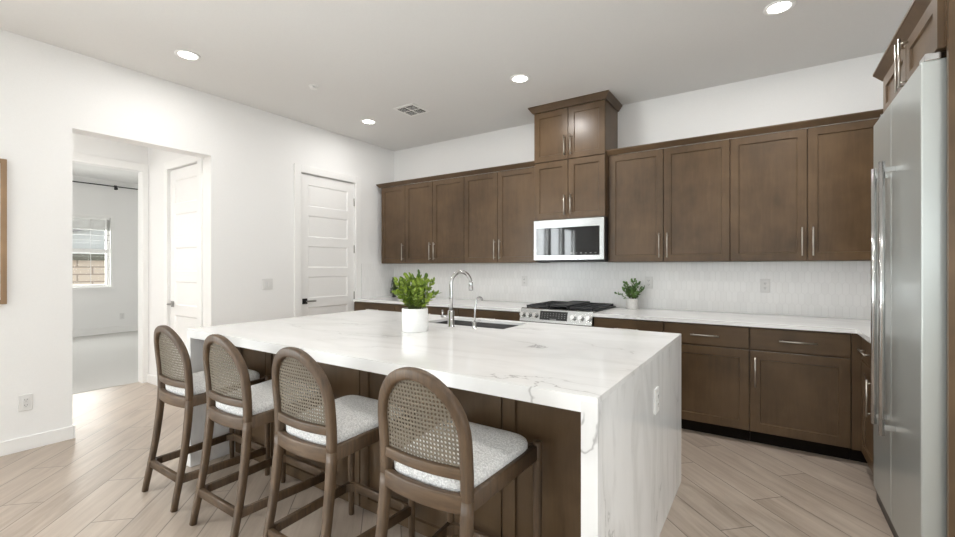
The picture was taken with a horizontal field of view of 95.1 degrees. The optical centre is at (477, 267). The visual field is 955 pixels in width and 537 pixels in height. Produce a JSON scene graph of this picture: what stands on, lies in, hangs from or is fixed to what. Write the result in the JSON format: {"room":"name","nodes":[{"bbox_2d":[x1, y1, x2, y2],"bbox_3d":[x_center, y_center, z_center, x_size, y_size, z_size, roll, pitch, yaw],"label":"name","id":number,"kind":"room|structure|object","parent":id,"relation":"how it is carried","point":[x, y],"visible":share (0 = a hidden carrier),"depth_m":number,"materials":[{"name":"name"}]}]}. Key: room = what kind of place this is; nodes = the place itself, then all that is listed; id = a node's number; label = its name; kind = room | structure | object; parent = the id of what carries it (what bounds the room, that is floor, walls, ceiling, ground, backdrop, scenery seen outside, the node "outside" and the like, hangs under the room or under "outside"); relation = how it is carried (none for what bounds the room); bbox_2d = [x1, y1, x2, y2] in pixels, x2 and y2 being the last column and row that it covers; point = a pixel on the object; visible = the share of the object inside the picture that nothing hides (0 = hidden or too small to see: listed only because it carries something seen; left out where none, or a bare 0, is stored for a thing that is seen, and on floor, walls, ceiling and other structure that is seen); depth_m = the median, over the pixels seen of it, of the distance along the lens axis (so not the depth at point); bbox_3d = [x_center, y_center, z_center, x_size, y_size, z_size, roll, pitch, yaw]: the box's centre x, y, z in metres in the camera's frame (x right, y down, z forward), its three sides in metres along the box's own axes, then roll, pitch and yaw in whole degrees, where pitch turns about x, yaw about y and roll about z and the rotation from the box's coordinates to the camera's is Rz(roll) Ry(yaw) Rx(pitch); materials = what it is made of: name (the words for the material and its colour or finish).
{"room":"kitchen","nodes":[
{"label":"kitchen","id":0,"kind":"room"},
{"bbox_2d":[72,175,137,329],"bbox_3d":[-8.049,-0.205,7.780,0.140,3.060,4.960,0,0,34],"label":"wall","id":1,"kind":"structure","parent":0,"point":[91,308],"depth_m":8.78,"materials":[{"name":"paint"}]},
{"bbox_2d":[72,213,114,289],"bbox_3d":[-7.772,-0.297,8.142,0.160,1.465,1.570,0,0,34],"label":"window","id":2,"kind":"structure","parent":1,"relation":"in","point":[108,251],"depth_m":8.71,"materials":[{"name":"paint"}]},
{"bbox_2d":[72,215,109,283],"bbox_3d":[-7.759,-0.324,8.133,0.040,1.318,1.430,0,0,34],"label":"window blind","id":3,"kind":"object","parent":2,"relation":"attached to","point":[88,222],"visible":0.38,"depth_m":8.48,"materials":[{"name":"paint"}]},
{"bbox_2d":[72,325,137,336],"bbox_3d":[-7.979,1.260,7.745,0.014,0.130,4.660,0,0,34],"label":"baseboard","id":4,"kind":"structure","parent":1,"relation":"attached to","point":[96,331],"depth_m":8.63,"materials":[{"name":"paint"}]},
{"bbox_2d":[72,181,137,189],"bbox_3d":[-7.640,-1.597,8.174,0.104,0.095,2.750,0,0,34],"label":"curtain rod","id":5,"kind":"object","parent":1,"relation":"attached to","point":[114,186],"visible":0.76,"depth_m":8.65,"materials":[{"name":"black metal"}]},
{"bbox_2d":[72,163,137,183],"bbox_3d":[-5.971,-1.795,6.398,5.130,0.120,4.960,0,0,34],"label":"ceiling","id":6,"kind":"structure","parent":0,"point":[82,170],"depth_m":8.08,"materials":[{"name":"paint"}]},
{"bbox_2d":[72,133,147,382],"bbox_3d":[-4.201,-0.205,4.536,0.120,3.060,6.100,0,0,34],"label":"wall","id":7,"kind":"structure","parent":0,"point":[83,144],"depth_m":4.89,"materials":[{"name":"paint"}]},
{"bbox_2d":[72,152,147,382],"bbox_3d":[-4.093,0.072,4.575,0.016,2.505,1.085,0,0,34],"label":"trim","id":8,"kind":"structure","parent":7,"relation":"attached to","point":[79,157],"depth_m":4.98,"materials":[{"name":"paint"}]},
{"bbox_2d":[148,148,196,375],"bbox_3d":[-3.220,-0.050,4.720,1.310,2.750,0.120,0,0,34],"label":"wall","id":9,"kind":"structure","parent":0,"point":[157,158],"depth_m":4.91,"materials":[{"name":"paint"}]},
{"bbox_2d":[147,374,157,385],"bbox_3d":[-3.611,1.275,4.900,0.460,0.100,0.014,0,0,34],"label":"baseboard","id":10,"kind":"structure","parent":9,"relation":"attached to","point":[151,379],"depth_m":4.94,"materials":[{"name":"paint"}]},
{"bbox_2d":[164,155,202,377],"bbox_3d":[-3.065,0.092,4.551,0.855,2.466,0.091,0,0,34],"label":"door","id":11,"kind":"structure","parent":9,"relation":"in","point":[186,183],"depth_m":4.58,"materials":[{"name":"paint"}]},
{"bbox_2d":[0,29,393,441],"bbox_3d":[-3.916,-0.172,2.346,0.160,2.995,9.890,0,0,34],"label":"wall","id":12,"kind":"structure","parent":0,"point":[49,93],"depth_m":3.63,"materials":[{"name":"paint"}]},
{"bbox_2d":[0,159,6,303],"bbox_3d":[-3.599,-0.249,2.647,0.032,1.016,1.022,0,0,34],"label":"picture frame","id":13,"kind":"object","parent":12,"relation":"attached to","point":[3,162],"visible":1,"depth_m":3.05,"materials":[{"name":"brown wood"}]},
{"bbox_2d":[18,393,32,411],"bbox_3d":[-3.271,0.980,3.161,0.011,0.118,0.074,0,0,34],"label":"wall outlet","id":14,"kind":"object","parent":12,"relation":"attached to","point":[25,402],"visible":1,"depth_m":3.16,"materials":[{"name":"white plastic"}]},
{"bbox_2d":[0,424,74,456],"bbox_3d":[-4.874,1.275,0.894,0.174,0.100,6.090,0,0,34],"label":"baseboard","id":15,"kind":"structure","parent":12,"relation":"attached to","point":[20,444],"depth_m":3.20,"materials":[{"name":"paint"}]},
{"bbox_2d":[262,279,272,289],"bbox_3d":[-2.255,0.182,4.689,0.012,0.116,0.116,0,0,34],"label":"light switch","id":16,"kind":"object","parent":12,"relation":"attached to","point":[267,284],"visible":1,"depth_m":4.68,"materials":[{"name":"white plastic"}]},
{"bbox_2d":[294,163,360,316],"bbox_3d":[-1.821,0.071,5.360,0.091,2.507,0.970,0,0,34],"label":"door","id":17,"kind":"structure","parent":12,"relation":"in","point":[324,247],"depth_m":5.33,"materials":[{"name":"paint"}]},
{"bbox_2d":[0,331,893,536],"bbox_3d":[-3.333,1.383,1.959,14.440,0.124,9.890,0,0,34],"label":"floor","id":18,"kind":"structure","parent":0,"point":[89,484],"depth_m":2.62,"materials":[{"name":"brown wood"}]},
{"bbox_2d":[142,325,270,512],"bbox_3d":[-1.663,0.830,2.692,0.470,0.996,0.550,0,0,34],"label":"bar stool","id":19,"kind":"object","parent":18,"relation":"on","point":[187,390],"visible":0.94,"depth_m":2.53,"materials":[{"name":"brown wood"}]},
{"bbox_2d":[166,366,259,395],"bbox_3d":[-1.649,0.696,2.715,0.406,0.082,0.430,0,0,34],"label":"seat cushion","id":20,"kind":"object","parent":19,"relation":"on","point":[197,387],"depth_m":2.52,"materials":[{"name":"grey fabric"}]},
{"bbox_2d":[189,334,325,536],"bbox_3d":[-1.161,0.830,2.358,0.470,0.996,0.550,0,0,34],"label":"bar stool","id":21,"kind":"object","parent":18,"relation":"on","point":[246,408],"visible":0.94,"depth_m":2.19,"materials":[{"name":"brown wood"}]},
{"bbox_2d":[216,378,319,415],"bbox_3d":[-1.146,0.696,2.380,0.406,0.082,0.430,0,0,34],"label":"seat cushion","id":22,"kind":"object","parent":21,"relation":"on","point":[261,403],"depth_m":2.20,"materials":[{"name":"grey fabric"}]},
{"bbox_2d":[262,347,415,536],"bbox_3d":[-0.638,0.830,2.010,0.470,0.996,0.550,0,0,34],"label":"bar stool","id":23,"kind":"object","parent":18,"relation":"on","point":[329,432],"visible":0.98,"depth_m":1.87,"materials":[{"name":"brown wood"}]},
{"bbox_2d":[286,395,401,445],"bbox_3d":[-0.624,0.696,2.033,0.406,0.082,0.430,0,0,34],"label":"seat cushion","id":24,"kind":"object","parent":23,"relation":"on","point":[356,416],"depth_m":1.89,"materials":[{"name":"grey fabric"}]},
{"bbox_2d":[354,301,395,310],"bbox_3d":[-1.112,0.883,5.754,0.725,0.884,0.760,0,0,34],"label":"base cabinet","id":25,"kind":"object","parent":18,"relation":"on","point":[357,305],"visible":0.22,"depth_m":5.47,"materials":[{"name":"brown wood"}]},
{"bbox_2d":[353,296,533,311],"bbox_3d":[-0.387,0.426,5.283,2.439,0.030,0.749,0,0,34],"label":"countertop","id":26,"kind":"structure","parent":25,"relation":"on","point":[437,302],"depth_m":4.94,"materials":[{"name":"white stone"}]},
{"bbox_2d":[390,277,398,296],"bbox_3d":[-1.152,0.274,6.051,0.141,0.274,0.142,0,0,34],"label":"topiary","id":27,"kind":"object","parent":26,"relation":"on","point":[394,287],"visible":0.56,"depth_m":6.03,"materials":[{"name":"plant"}]},
{"bbox_2d":[235,346,580,536],"bbox_3d":[-0.269,0.896,2.917,2.676,0.857,1.280,0,0,34],"label":"kitchen island","id":28,"kind":"object","parent":18,"relation":"on","point":[509,513],"visible":0.18,"depth_m":1.91,"materials":[{"name":"brown wood"}]},
{"bbox_2d":[187,309,680,536],"bbox_3d":[-0.342,0.868,2.808,2.790,0.913,1.593,0,0,34],"label":"island countertop","id":29,"kind":"structure","parent":28,"relation":"on","point":[631,455],"depth_m":2.08,"materials":[{"name":"white stone"}]},
{"bbox_2d":[392,269,438,332],"bbox_3d":[-0.395,0.211,2.817,0.299,0.400,0.332,0,0,-36],"label":"potted plant","id":30,"kind":"object","parent":29,"relation":"on","point":[415,315],"visible":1,"depth_m":2.76,"materials":[{"name":"green plant"}]},
{"bbox_2d":[441,270,472,327],"bbox_3d":[-0.132,0.215,3.033,0.241,0.391,0.093,0,0,-22],"label":"kitchen faucet","id":31,"kind":"object","parent":29,"relation":"on","point":[450,316],"visible":1,"depth_m":2.98,"materials":[{"name":"silver metal"}]},
{"bbox_2d":[471,296,482,328],"bbox_3d":[0.006,0.304,2.936,0.086,0.214,0.054,0,0,-24],"label":"water tap","id":32,"kind":"object","parent":29,"relation":"on","point":[480,297],"visible":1,"depth_m":2.93,"materials":[{"name":"silver metal"}]},
{"bbox_2d":[436,320,518,328],"bbox_3d":[-0.019,0.556,3.231,0.758,0.248,0.428,0,0,34],"label":"sink","id":33,"kind":"object","parent":29,"relation":"in","point":[456,322],"visible":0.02,"depth_m":3.41,"materials":[{"name":"grey metal"}]},
{"bbox_2d":[654,386,658,414],"bbox_3d":[0.858,0.635,2.083,0.011,0.118,0.074,0,0,34],"label":"wall outlet","id":34,"kind":"object","parent":29,"relation":"attached to","point":[656,390],"visible":1,"depth_m":2.06,"materials":[{"name":"white plastic"}]},
{"bbox_2d":[395,304,458,315],"bbox_3d":[-0.415,0.883,5.290,0.949,0.884,0.760,0,0,34],"label":"base cabinet","id":35,"kind":"object","parent":18,"relation":"on","point":[433,310],"visible":0.06,"depth_m":4.92,"materials":[{"name":"brown wood"}]},
{"bbox_2d":[375,367,541,536],"bbox_3d":[-0.083,0.830,1.641,0.470,0.996,0.550,0,0,34],"label":"bar stool","id":36,"kind":"object","parent":18,"relation":"on","point":[459,464],"visible":1,"depth_m":1.49,"materials":[{"name":"brown wood"}]},
{"bbox_2d":[394,421,527,492],"bbox_3d":[-0.068,0.696,1.663,0.406,0.082,0.430,0,0,34],"label":"seat cushion","id":37,"kind":"object","parent":36,"relation":"on","point":[498,454],"depth_m":1.54,"materials":[{"name":"grey fabric"}]},
{"bbox_2d":[459,308,519,320],"bbox_3d":[0.301,0.883,4.814,0.769,0.884,0.760,0,0,34],"label":"base cabinet","id":38,"kind":"object","parent":18,"relation":"on","point":[463,312],"visible":0.2,"depth_m":4.50,"materials":[{"name":"brown wood"}]},
{"bbox_2d":[520,301,615,326],"bbox_3d":[0.916,0.834,4.383,0.722,0.943,0.786,0,0,34],"label":"gas range","id":39,"kind":"object","parent":18,"relation":"on","point":[578,313],"visible":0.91,"depth_m":4.14,"materials":[{"name":"silver metal"}]},
{"bbox_2d":[531,306,615,312],"bbox_3d":[0.937,0.410,4.415,0.716,0.020,0.710,0,0,34],"label":"cooktop","id":40,"kind":"object","parent":39,"relation":"in","point":[546,309],"depth_m":4.13,"materials":[{"name":"black metal"}]},
{"bbox_2d":[594,317,663,331],"bbox_3d":[1.475,0.883,4.033,0.589,0.884,0.760,0,0,34],"label":"base cabinet","id":41,"kind":"object","parent":18,"relation":"on","point":[616,323],"visible":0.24,"depth_m":3.73,"materials":[{"name":"brown wood"}]},
{"bbox_2d":[664,321,749,440],"bbox_3d":[1.970,0.883,3.704,0.596,0.884,0.760,0,0,34],"label":"base cabinet","id":42,"kind":"object","parent":18,"relation":"on","point":[715,359],"visible":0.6,"depth_m":3.39,"materials":[{"name":"brown wood"}]},
{"bbox_2d":[750,327,850,459],"bbox_3d":[2.460,0.883,3.378,0.580,0.884,0.760,0,0,34],"label":"base cabinet","id":43,"kind":"object","parent":18,"relation":"on","point":[800,380],"visible":0.98,"depth_m":3.09,"materials":[{"name":"brown wood"}]},
{"bbox_2d":[849,333,873,474],"bbox_3d":[2.868,0.883,2.852,0.679,0.884,1.185,0,0,34],"label":"base cabinet","id":44,"kind":"object","parent":18,"relation":"on","point":[862,429],"visible":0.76,"depth_m":2.91,"materials":[{"name":"brown wood"}]},
{"bbox_2d":[593,307,870,342],"bbox_3d":[2.132,0.426,3.344,2.449,0.030,1.187,0,0,34],"label":"countertop","id":45,"kind":"structure","parent":44,"relation":"on","point":[862,327],"depth_m":3.43,"materials":[{"name":"white stone"}]},
{"bbox_2d":[614,278,644,309],"bbox_3d":[1.517,0.259,4.299,0.214,0.305,0.262,0,0,-34],"label":"potted plant","id":46,"kind":"object","parent":45,"relation":"on","point":[631,303],"visible":1,"depth_m":4.26,"materials":[{"name":"green plant"}]},
{"bbox_2d":[871,50,946,536],"bbox_3d":[2.248,0.242,1.950,0.697,2.166,0.933,0,0,34],"label":"refrigerator","id":47,"kind":"object","parent":18,"relation":"on","point":[909,173],"visible":0.98,"depth_m":1.81,"materials":[{"name":"metal"}]},
{"bbox_2d":[947,0,954,536],"bbox_3d":[2.022,0.130,1.492,0.581,2.390,0.020,0,0,34],"label":"end panel","id":48,"kind":"object","parent":18,"relation":"on","point":[950,3],"visible":1,"depth_m":1.64,"materials":[{"name":"brown wood"}]},
{"bbox_2d":[0,0,912,150],"bbox_3d":[-0.652,-1.730,0.175,8.000,0.120,9.890,0,0,34],"label":"ceiling","id":49,"kind":"structure","parent":0,"point":[455,60],"depth_m":3.29,"materials":[{"name":"paint"}]},
{"bbox_2d":[174,49,200,60],"bbox_3d":[-2.280,-1.667,3.433,0.176,0.007,0.176,0,0,34],"label":"recessed light","id":50,"kind":"object","parent":49,"relation":"in","point":[185,54],"visible":1,"depth_m":3.43,"materials":[{"name":"paint"}]},
{"bbox_2d":[309,84,317,89],"bbox_3d":[-1.511,-1.657,4.022,0.084,0.025,0.084,0,0,34],"label":"sprinkler","id":51,"kind":"object","parent":49,"relation":"attached to","point":[312,86],"visible":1,"depth_m":4.01,"materials":[{"name":"paint"}]},
{"bbox_2d":[361,119,375,123],"bbox_3d":[-1.249,-1.667,5.002,0.176,0.007,0.176,0,0,34],"label":"recessed light","id":52,"kind":"object","parent":49,"relation":"in","point":[365,121],"visible":1,"depth_m":4.99,"materials":[{"name":"paint"}]},
{"bbox_2d":[393,103,430,116],"bbox_3d":[-0.697,-1.664,4.631,0.280,0.012,0.280,0,0,34],"label":"ceiling vent","id":53,"kind":"object","parent":49,"relation":"in","point":[412,109],"visible":1,"depth_m":4.61,"materials":[{"name":"metal"}]},
{"bbox_2d":[510,74,529,82],"bbox_3d":[0.376,-1.667,3.862,0.176,0.007,0.176,0,0,34],"label":"recessed light","id":54,"kind":"object","parent":49,"relation":"in","point":[519,78],"visible":1,"depth_m":3.85,"materials":[{"name":"paint"}]},
{"bbox_2d":[763,0,795,15],"bbox_3d":[1.935,-1.667,2.801,0.176,0.007,0.176,0,0,34],"label":"recessed light","id":55,"kind":"object","parent":49,"relation":"in","point":[780,6],"visible":1,"depth_m":2.80,"materials":[{"name":"paint"}]},
{"bbox_2d":[394,52,884,302],"bbox_3d":[1.256,-0.172,4.750,5.790,2.995,0.160,0,0,34],"label":"wall","id":56,"kind":"structure","parent":0,"point":[849,86],"depth_m":4.05,"materials":[{"name":"paint"}]},
{"bbox_2d":[381,185,409,263],"bbox_3d":[-1.048,-0.563,5.953,0.450,1.028,0.383,0,0,34],"label":"upper cabinet","id":57,"kind":"object","parent":56,"relation":"attached to","point":[392,198],"visible":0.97,"depth_m":5.83,"materials":[{"name":"brown wood"}]},
{"bbox_2d":[376,161,533,187],"bbox_3d":[-0.279,-1.101,5.436,2.390,0.048,0.389,0,0,34],"label":"crown molding","id":58,"kind":"structure","parent":57,"relation":"attached to","point":[531,163],"depth_m":5.17,"materials":[{"name":"brown wood"}]},
{"bbox_2d":[405,177,463,263],"bbox_3d":[-0.467,-0.563,5.567,0.944,1.028,0.383,0,0,34],"label":"upper cabinet","id":59,"kind":"object","parent":56,"relation":"attached to","point":[434,210],"visible":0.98,"depth_m":5.42,"materials":[{"name":"brown wood"}]},
{"bbox_2d":[464,167,549,262],"bbox_3d":[0.323,-0.563,5.042,0.950,1.028,0.383,0,0,34],"label":"upper cabinet","id":60,"kind":"object","parent":56,"relation":"attached to","point":[498,206],"visible":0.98,"depth_m":4.90,"materials":[{"name":"brown wood"}]},
{"bbox_2d":[522,276,526,285],"bbox_3d":[0.548,0.162,5.105,0.074,0.118,0.011,0,0,34],"label":"wall outlet","id":61,"kind":"object","parent":56,"relation":"attached to","point":[524,278],"visible":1,"depth_m":5.10,"materials":[{"name":"white plastic"}]},
{"bbox_2d":[534,154,607,220],"bbox_3d":[1.014,-0.785,4.540,0.751,0.596,0.453,0,0,34],"label":"upper cabinet","id":62,"kind":"object","parent":56,"relation":"attached to","point":[577,187],"visible":0.98,"depth_m":4.35,"materials":[{"name":"brown wood"}]},
{"bbox_2d":[534,217,607,261],"bbox_3d":[1.015,-0.269,4.541,0.745,0.428,0.429,0,0,34],"label":"microwave","id":63,"kind":"object","parent":62,"relation":"attached to","point":[576,239],"visible":0.99,"depth_m":4.34,"materials":[{"name":"silver metal"}]},
{"bbox_2d":[534,100,617,163],"bbox_3d":[1.014,-1.345,4.540,0.751,0.521,0.453,0,0,34],"label":"upper cabinet","id":64,"kind":"object","parent":56,"relation":"attached to","point":[588,129],"visible":0.99,"depth_m":4.36,"materials":[{"name":"brown wood"}]},
{"bbox_2d":[528,90,621,114],"bbox_3d":[1.010,-1.638,4.534,0.848,0.062,0.464,0,0,34],"label":"crown molding","id":65,"kind":"structure","parent":64,"relation":"attached to","point":[612,100],"depth_m":4.33,"materials":[{"name":"brown wood"}]},
{"bbox_2d":[361,261,870,319],"bbox_3d":[0.974,0.173,4.470,5.630,0.475,0.617,0,0,34],"label":"backsplash","id":66,"kind":"structure","parent":56,"relation":"attached to","point":[831,289],"depth_m":4.23,"materials":[{"name":"white tile"}]},
{"bbox_2d":[645,277,652,288],"bbox_3d":[1.702,0.153,4.338,0.074,0.118,0.011,0,0,34],"label":"wall outlet","id":67,"kind":"object","parent":56,"relation":"attached to","point":[648,280],"visible":1,"depth_m":4.33,"materials":[{"name":"white plastic"}]},
{"bbox_2d":[608,139,730,261],"bbox_3d":[1.775,-0.563,4.076,1.030,1.028,0.383,0,0,34],"label":"upper cabinet","id":68,"kind":"object","parent":56,"relation":"attached to","point":[672,204],"visible":0.98,"depth_m":3.92,"materials":[{"name":"brown wood"}]},
{"bbox_2d":[760,279,769,292],"bbox_3d":[2.506,0.162,3.803,0.074,0.118,0.011,0,0,34],"label":"wall outlet","id":69,"kind":"object","parent":56,"relation":"attached to","point":[764,283],"visible":1,"depth_m":3.80,"materials":[{"name":"white plastic"}]},
{"bbox_2d":[730,118,877,261],"bbox_3d":[2.791,-0.563,3.400,1.410,1.028,0.383,0,0,34],"label":"upper cabinet","id":70,"kind":"object","parent":56,"relation":"attached to","point":[804,194],"visible":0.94,"depth_m":3.39,"materials":[{"name":"brown wood"}]},
{"bbox_2d":[606,109,882,155],"bbox_3d":[2.263,-1.101,3.537,2.441,0.048,0.043,0,0,34],"label":"crown molding","id":71,"kind":"structure","parent":70,"relation":"attached to","point":[872,114],"depth_m":3.54,"materials":[{"name":"brown wood"}]},
{"bbox_3d":[1.759,-0.173,-1.428,2.210,2.995,9.570,0,0,34],"label":"wall","id":72,"kind":"structure","parent":0,"visible":0},
{"bbox_2d":[883,0,946,112],"bbox_3d":[2.273,-0.960,1.921,0.638,0.230,0.971,0,0,34],"label":"upper cabinet","id":73,"kind":"object","parent":72,"relation":"attached to","point":[929,35],"visible":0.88,"depth_m":1.93,"materials":[{"name":"brown wood"}]},
{"bbox_2d":[873,0,931,81],"bbox_3d":[2.288,-1.098,1.940,0.636,0.062,1.061,0,0,34],"label":"crown molding","id":74,"kind":"structure","parent":73,"relation":"attached to","point":[917,8],"depth_m":2.04,"materials":[{"name":"brown wood"}]},
{"label":"outside","id":75,"kind":"structure","parent":0,"visible":0},
{"bbox_3d":[-10.453,1.650,10.556,6.900,0.050,14.000,0,0,34],"label":"ground","id":76,"kind":"structure","parent":75,"visible":0},
{"bbox_2d":[72,219,104,284],"bbox_3d":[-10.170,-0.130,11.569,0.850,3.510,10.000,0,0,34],"label":"house","id":77,"kind":"structure","parent":76,"relation":"on","point":[79,260],"depth_m":11.33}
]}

